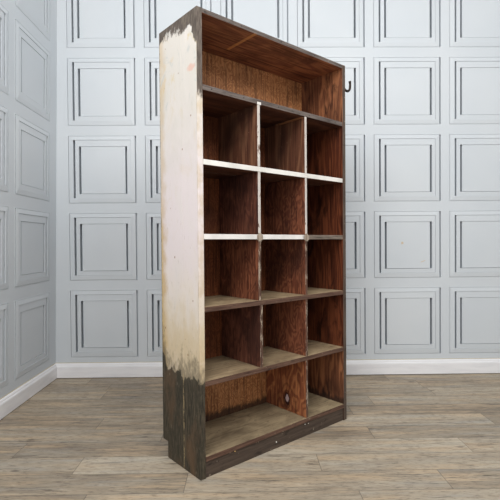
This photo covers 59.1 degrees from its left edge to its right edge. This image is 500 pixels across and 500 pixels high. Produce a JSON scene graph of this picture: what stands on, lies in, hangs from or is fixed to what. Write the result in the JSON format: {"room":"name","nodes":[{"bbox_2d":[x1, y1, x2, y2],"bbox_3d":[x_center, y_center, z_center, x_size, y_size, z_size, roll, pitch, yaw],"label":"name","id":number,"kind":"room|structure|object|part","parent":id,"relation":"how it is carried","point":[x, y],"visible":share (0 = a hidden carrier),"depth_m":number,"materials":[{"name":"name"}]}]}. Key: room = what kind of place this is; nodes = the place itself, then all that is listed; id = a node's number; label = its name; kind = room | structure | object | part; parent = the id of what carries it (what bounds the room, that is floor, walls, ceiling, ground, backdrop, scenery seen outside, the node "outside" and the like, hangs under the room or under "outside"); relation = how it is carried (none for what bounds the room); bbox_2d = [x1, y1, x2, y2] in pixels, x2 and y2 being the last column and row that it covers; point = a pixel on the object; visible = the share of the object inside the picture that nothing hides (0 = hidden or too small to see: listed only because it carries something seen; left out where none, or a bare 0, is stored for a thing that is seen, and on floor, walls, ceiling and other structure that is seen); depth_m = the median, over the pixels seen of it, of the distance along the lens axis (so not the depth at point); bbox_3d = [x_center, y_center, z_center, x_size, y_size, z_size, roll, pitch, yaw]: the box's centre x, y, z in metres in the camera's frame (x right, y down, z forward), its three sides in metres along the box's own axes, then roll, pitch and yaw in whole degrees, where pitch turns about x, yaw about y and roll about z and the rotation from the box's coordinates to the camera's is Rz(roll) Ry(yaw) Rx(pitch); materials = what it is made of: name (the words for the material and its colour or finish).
{"room":"empty panelled room","nodes":[
{"label":"empty panelled room","id":0,"kind":"room"},
{"bbox_2d":[0,0,56,397],"bbox_3d":[-1.381,-0.578,1.378,0.086,3.050,3.660,1,1,-1],"label":"wall","id":1,"kind":"structure","parent":0,"point":[28,28],"depth_m":2.71,"materials":[{"name":"grey paint"}]},
{"bbox_2d":[0,363,56,419],"bbox_3d":[-1.348,0.890,1.362,0.019,0.107,3.582,1,1,-1],"label":"baseboard","id":2,"kind":"structure","parent":1,"relation":"attached to","point":[18,396],"depth_m":2.70,"materials":[{"name":"white wood"}]},
{"bbox_2d":[0,373,499,499],"bbox_3d":[0.870,0.931,1.337,4.970,0.001,4.084,0,1,0],"label":"floor","id":3,"kind":"structure","parent":0,"point":[402,436],"depth_m":2.04,"materials":[{"name":"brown wood"}]},
{"bbox_2d":[159,6,350,480],"bbox_3d":[0.086,-0.029,2.211,1.019,1.904,0.308,-1,1,-40],"label":"bookcase","id":4,"kind":"object","parent":3,"relation":"on","point":[252,121],"visible":1,"depth_m":2.15,"materials":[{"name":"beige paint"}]},
{"bbox_3d":[-0.294,-0.021,1.892,0.026,1.904,0.305,-1,1,-40],"label":"panel","id":5,"kind":"part","parent":4,"relation":"part of","materials":[{"name":"beige paint"}]},
{"bbox_3d":[-0.038,-0.066,2.300,0.938,1.830,0.010,-1,1,-40],"label":"panel","id":6,"kind":"part","parent":4,"relation":"part of","materials":[{"name":"orange wood"}]},
{"bbox_3d":[0.054,-0.970,2.170,0.900,0.020,0.293,-1,1,-40],"label":"panel","id":7,"kind":"part","parent":4,"relation":"part of","materials":[{"name":"brown wood"}]},
{"bbox_3d":[0.056,-0.665,2.175,0.896,0.022,0.294,-1,1,-40],"label":"shelf","id":8,"kind":"part","parent":4,"relation":"part of","materials":[{"name":"brown wood"}]},
{"bbox_3d":[0.058,-0.365,2.180,0.896,0.022,0.294,-1,1,-40],"label":"shelf","id":9,"kind":"part","parent":4,"relation":"part of","materials":[{"name":"white wood"}]},
{"bbox_3d":[0.063,0.234,2.189,0.896,0.022,0.294,-1,1,-40],"label":"shelf","id":10,"kind":"part","parent":4,"relation":"part of","materials":[{"name":"brown wood"}]},
{"bbox_3d":[0.060,-0.062,2.184,0.896,0.022,0.294,-1,1,-40],"label":"shelf","id":11,"kind":"part","parent":4,"relation":"part of","materials":[{"name":"white wood"}]},
{"bbox_3d":[0.065,0.538,2.194,0.896,0.022,0.294,-1,1,-40],"label":"shelf","id":12,"kind":"part","parent":4,"relation":"part of","materials":[{"name":"brown wood"}]},
{"bbox_3d":[0.068,0.845,2.198,0.896,0.022,0.296,-1,1,-40],"label":"board","id":13,"kind":"part","parent":4,"relation":"part of","materials":[{"name":"brown wood"}]},
{"bbox_3d":[0.409,-0.035,2.487,0.026,1.904,0.305,-1,1,-40],"label":"panel","id":14,"kind":"part","parent":4,"relation":"part of","materials":[{"name":"brown wood"}]},
{"bbox_2d":[56,0,499,362],"bbox_3d":[0.860,-0.623,3.213,4.660,3.050,0.086,0,1,-1],"label":"wall","id":15,"kind":"structure","parent":0,"point":[422,103],"depth_m":3.17,"materials":[{"name":"grey paint"}]},
{"bbox_2d":[55,358,499,377],"bbox_3d":[0.902,0.845,3.190,4.600,0.106,0.021,0,1,-1],"label":"baseboard","id":16,"kind":"structure","parent":15,"relation":"attached to","point":[444,365],"depth_m":3.18,"materials":[{"name":"white wood"}]}
]}

